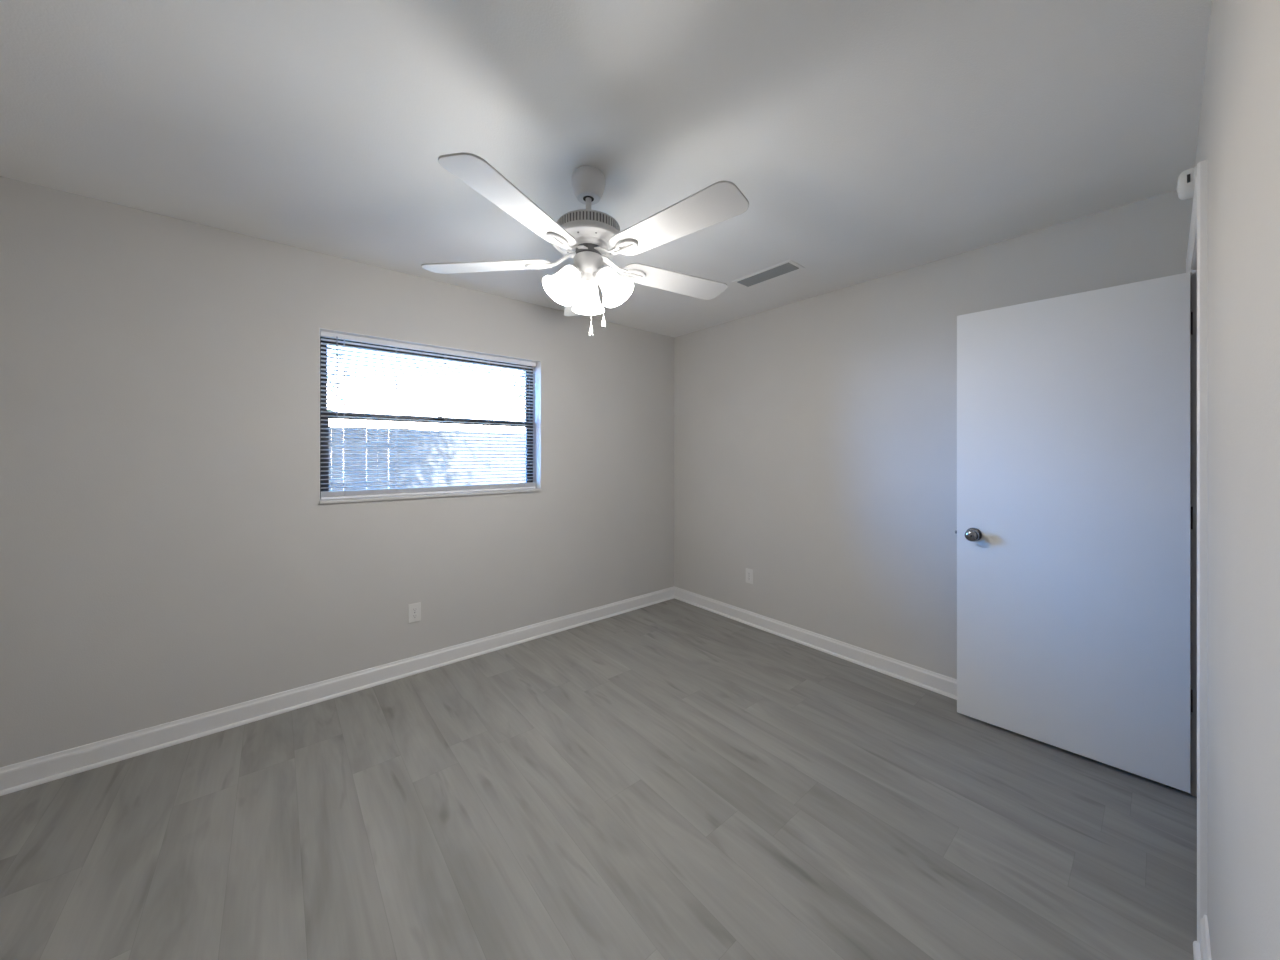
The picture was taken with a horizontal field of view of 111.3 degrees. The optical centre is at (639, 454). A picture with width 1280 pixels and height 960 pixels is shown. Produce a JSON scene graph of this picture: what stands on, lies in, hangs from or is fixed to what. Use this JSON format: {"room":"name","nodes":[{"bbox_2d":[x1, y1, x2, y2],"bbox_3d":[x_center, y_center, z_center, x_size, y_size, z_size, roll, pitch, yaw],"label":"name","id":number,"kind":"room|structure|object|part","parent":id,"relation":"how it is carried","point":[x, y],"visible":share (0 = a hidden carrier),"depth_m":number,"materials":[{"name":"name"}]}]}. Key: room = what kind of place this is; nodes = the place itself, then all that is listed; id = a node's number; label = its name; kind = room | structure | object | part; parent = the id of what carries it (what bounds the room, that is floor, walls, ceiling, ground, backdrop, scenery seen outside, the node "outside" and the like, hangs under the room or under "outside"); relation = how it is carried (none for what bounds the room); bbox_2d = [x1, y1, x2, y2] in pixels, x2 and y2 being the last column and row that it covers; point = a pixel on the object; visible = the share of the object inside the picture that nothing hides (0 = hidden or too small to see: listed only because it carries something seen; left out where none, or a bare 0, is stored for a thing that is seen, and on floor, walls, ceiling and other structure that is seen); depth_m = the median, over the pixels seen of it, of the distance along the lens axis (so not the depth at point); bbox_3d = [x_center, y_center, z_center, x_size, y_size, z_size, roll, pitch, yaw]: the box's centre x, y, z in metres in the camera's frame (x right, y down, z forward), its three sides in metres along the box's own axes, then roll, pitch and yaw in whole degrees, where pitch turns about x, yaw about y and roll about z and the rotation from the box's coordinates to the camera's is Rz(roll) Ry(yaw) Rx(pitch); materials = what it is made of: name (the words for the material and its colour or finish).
{"room":"empty bedroom","nodes":[
{"label":"empty bedroom","id":0,"kind":"room"},
{"bbox_2d":[0,176,673,766],"bbox_3d":[-1.220,0.118,2.944,4.100,2.440,0.190,0,0,-40],"label":"wall","id":1,"kind":"structure","parent":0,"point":[170,551],"depth_m":2.16,"materials":[{"name":"beige paint"}]},
{"bbox_2d":[0,587,673,795],"bbox_3d":[-1.152,1.287,2.862,3.860,0.102,0.024,0,0,-40],"label":"baseboard","id":2,"kind":"structure","parent":1,"relation":"attached to","point":[15,777],"depth_m":2.24,"materials":[{"name":"white wood"}]},
{"bbox_2d":[408,602,420,622],"bbox_3d":[-1.382,0.968,2.680,0.070,0.114,0.009,0,0,-40],"label":"wall outlet","id":3,"kind":"object","parent":1,"relation":"attached to","point":[414,610],"visible":1,"depth_m":2.68,"materials":[{"name":"white plastic"}]},
{"bbox_2d":[320,331,535,499],"bbox_3d":[-1.282,-0.220,2.854,1.302,0.939,0.041,0,0,-40],"label":"window blind","id":4,"kind":"object","parent":1,"relation":"attached to","point":[508,486],"visible":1,"depth_m":2.78,"materials":[{"name":"white plastic"}]},
{"bbox_3d":[-1.701,-0.214,2.513,0.002,0.901,0.029,0,0,-40],"label":"ladder cord","id":5,"kind":"part","parent":4,"relation":"part of","materials":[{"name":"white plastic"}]},
{"bbox_3d":[-1.286,0.243,2.859,1.298,0.014,0.025,0,0,-40],"label":"rail","id":6,"kind":"part","parent":4,"relation":"part of","materials":[{"name":"white plastic"}]},
{"bbox_3d":[-1.056,-0.214,3.051,0.002,0.901,0.029,0,0,-40],"label":"ladder cord","id":7,"kind":"part","parent":4,"relation":"part of","materials":[{"name":"white fabric"}]},
{"bbox_3d":[-0.857,-0.214,3.218,0.002,0.901,0.029,0,0,-40],"label":"ladder cord","id":8,"kind":"part","parent":4,"relation":"part of","materials":[{"name":"white fabric"}]},
{"bbox_2d":[319,328,541,503],"bbox_3d":[-1.290,-0.212,2.866,1.323,0.959,0.191,0,0,-40],"label":"window","id":9,"kind":"structure","parent":1,"relation":"attached to","point":[536,467],"depth_m":2.84,"materials":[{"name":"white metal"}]},
{"bbox_3d":[-1.343,-0.437,2.930,1.263,0.450,0.020,0,0,-40],"label":"sash","id":10,"kind":"part","parent":9,"relation":"part of","materials":[{"name":"glass"}]},
{"bbox_3d":[-1.329,-0.006,2.912,1.263,0.487,0.022,0,0,-40],"label":"sash","id":11,"kind":"part","parent":9,"relation":"part of","materials":[{"name":"brown metal"}]},
{"bbox_3d":[-1.274,0.259,2.846,1.322,0.017,0.140,0,0,-40],"label":"sill","id":12,"kind":"part","parent":9,"relation":"part of","materials":[{"name":"stone"}]},
{"bbox_2d":[0,598,1196,959],"bbox_3d":[0.163,1.398,1.287,4.100,0.120,4.507,0,0,-40],"label":"floor","id":13,"kind":"structure","parent":0,"point":[672,779],"depth_m":1.55,"materials":[{"name":"grey wood"}]},
{"bbox_2d":[0,0,1211,337],"bbox_3d":[0.163,-1.172,1.287,4.100,0.140,4.507,0,0,-40],"label":"ceiling","id":14,"kind":"structure","parent":0,"point":[863,140],"depth_m":1.43,"materials":[{"name":"white paint"}]},
{"bbox_2d":[421,152,748,335],"bbox_3d":[-0.167,-0.777,1.712,1.290,0.649,1.283,0,0,-40],"label":"ceiling fan","id":15,"kind":"object","parent":14,"relation":"hanging from","point":[590,237],"visible":1,"depth_m":1.62,"materials":[{"name":"white metal"}]},
{"bbox_3d":[-0.612,-0.760,1.763,0.520,0.006,0.150,0,10,6],"label":"blade","id":16,"kind":"part","parent":15,"relation":"part of","materials":[{"name":"white wood"}]},
{"bbox_3d":[-0.371,-0.760,1.343,0.150,0.006,0.520,11,4,24],"label":"blade","id":17,"kind":"part","parent":15,"relation":"part of","materials":[{"name":"white wood"}]},
{"bbox_3d":[-0.281,-0.658,1.660,0.137,0.110,0.137,42,-24,-29],"label":"lamp shade","id":18,"kind":"part","parent":15,"relation":"part of","materials":[{"name":"white glass"}]},
{"bbox_3d":[-0.279,-0.663,1.662,0.049,0.074,0.049,42,-24,-29],"label":"light bulb","id":19,"kind":"part","parent":15,"relation":"part of","materials":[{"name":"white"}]},
{"bbox_3d":[-0.288,-0.760,2.122,0.150,0.006,0.520,-10,2,-12],"label":"blade","id":20,"kind":"part","parent":15,"relation":"part of","materials":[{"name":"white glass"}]},
{"bbox_3d":[-0.214,-0.658,1.817,0.137,0.110,0.137,0,36,-7],"label":"lamp shade","id":21,"kind":"part","parent":15,"relation":"part of","materials":[{"name":"white glass"}]},
{"bbox_3d":[-0.186,-0.614,1.665,0.003,0.239,0.003,0,0,-40],"label":"pull chain","id":22,"kind":"part","parent":15,"relation":"part of","materials":[{"name":"white metal"}]},
{"bbox_3d":[-0.115,-0.663,1.682,0.049,0.074,0.049,-38,-14,19],"label":"light bulb","id":23,"kind":"part","parent":15,"relation":"part of","materials":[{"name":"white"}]},
{"bbox_3d":[-0.112,-0.658,1.681,0.137,0.110,0.137,-38,-14,19],"label":"lamp shade","id":24,"kind":"part","parent":15,"relation":"part of","materials":[{"name":"white glass"}]},
{"bbox_3d":[0.154,-0.760,1.925,0.520,0.006,0.150,0,-10,-30],"label":"blade","id":25,"kind":"part","parent":15,"relation":"part of","materials":[{"name":"white wood"}]},
{"bbox_3d":[0.103,-0.760,1.443,0.520,0.006,0.150,0,-10,42],"label":"blade","id":26,"kind":"part","parent":15,"relation":"part of","materials":[{"name":"white wood"}]},
{"bbox_2d":[732,260,804,287],"bbox_3d":[0.776,-1.098,2.672,0.160,0.008,0.408,0,0,-40],"label":"ceiling vent","id":27,"kind":"object","parent":14,"relation":"in","point":[786,267],"visible":1,"depth_m":2.65,"materials":[{"name":"white metal"}]},
{"bbox_2d":[674,190,1191,678],"bbox_3d":[1.713,0.118,2.536,0.120,2.440,4.197,0,0,-40],"label":"wall","id":28,"kind":"structure","parent":0,"point":[815,438],"depth_m":2.80,"materials":[{"name":"beige paint"}]},
{"bbox_2d":[746,568,752,583],"bbox_3d":[0.863,0.958,3.453,0.009,0.114,0.070,0,0,-40],"label":"wall outlet","id":29,"kind":"object","parent":28,"relation":"attached to","point":[749,572],"visible":1,"depth_m":3.45,"materials":[{"name":"white plastic"}]},
{"bbox_2d":[674,586,956,699],"bbox_3d":[1.281,1.287,2.940,0.024,0.102,3.023,0,0,-40],"label":"baseboard","id":30,"kind":"structure","parent":28,"relation":"attached to","point":[944,685],"depth_m":2.92,"materials":[{"name":"white wood"}]},
{"bbox_2d":[1192,0,1279,959],"bbox_3d":[0.815,0.118,0.507,3.860,2.440,0.115,0,0,-40],"label":"wall","id":31,"kind":"structure","parent":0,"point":[1238,137],"depth_m":0.65,"materials":[{"name":"beige paint"}]},
{"bbox_2d":[1176,166,1196,199],"bbox_3d":[1.799,-0.888,1.434,0.096,0.096,0.048,0,0,-40],"label":"smoke detector","id":32,"kind":"object","parent":31,"relation":"attached to","point":[1186,179],"visible":0.76,"depth_m":1.42,"materials":[{"name":"white plastic"}]},
{"bbox_2d":[1186,160,1206,942],"bbox_3d":[1.904,0.273,1.426,0.912,2.130,0.134,0,0,-40],"label":"door frame","id":33,"kind":"structure","parent":31,"relation":"attached to","point":[1201,166],"depth_m":1.18,"materials":[{"name":"white wood"}]},
{"bbox_2d":[955,272,1192,792],"bbox_3d":[1.895,0.303,1.981,0.166,2.030,0.768,0,0,-44],"label":"door","id":34,"kind":"structure","parent":33,"relation":"attached to","point":[1075,511],"depth_m":1.92,"materials":[{"name":"white paint"}]},
{"bbox_3d":[1.648,0.398,2.165,0.064,0.067,0.067,0,0,-44],"label":"knob","id":35,"kind":"part","parent":34,"relation":"part of","materials":[{"name":"silver metal"}]},
{"bbox_2d":[1193,915,1211,959],"bbox_3d":[0.404,1.287,0.255,2.907,0.102,0.024,0,0,-40],"label":"baseboard","id":36,"kind":"structure","parent":31,"relation":"attached to","point":[1201,951],"depth_m":1.14,"materials":[{"name":"white wood"}]},
{"label":"outside","id":37,"kind":"structure","parent":0,"visible":0},
{"bbox_3d":[-16.395,1.508,27.437,70.000,0.100,56.863,0,0,-40],"label":"ground","id":38,"kind":"structure","parent":37,"visible":0},
{"bbox_2d":[327,347,370,423],"bbox_3d":[-4.650,-1.581,4.402,5.235,6.090,4.657,0,0,-29],"label":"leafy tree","id":39,"kind":"object","parent":38,"relation":"on","point":[328,380],"visible":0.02,"depth_m":6.13,"materials":[{"name":"green plant"}]},
{"bbox_2d":[329,426,523,490],"bbox_3d":[-2.759,0.510,8.203,10.680,1.896,0.148,0,0,-40],"label":"wooden fence","id":40,"kind":"object","parent":38,"relation":"on","point":[509,450],"visible":0.16,"depth_m":7.34,"materials":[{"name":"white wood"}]},
{"bbox_2d":[486,367,523,432],"bbox_3d":[-2.361,-1.292,13.052,4.919,5.516,5.034,0,0,-40],"label":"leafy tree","id":41,"kind":"object","parent":38,"relation":"on","point":[492,367],"visible":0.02,"depth_m":12.25,"materials":[{"name":"green plant"}]}
]}

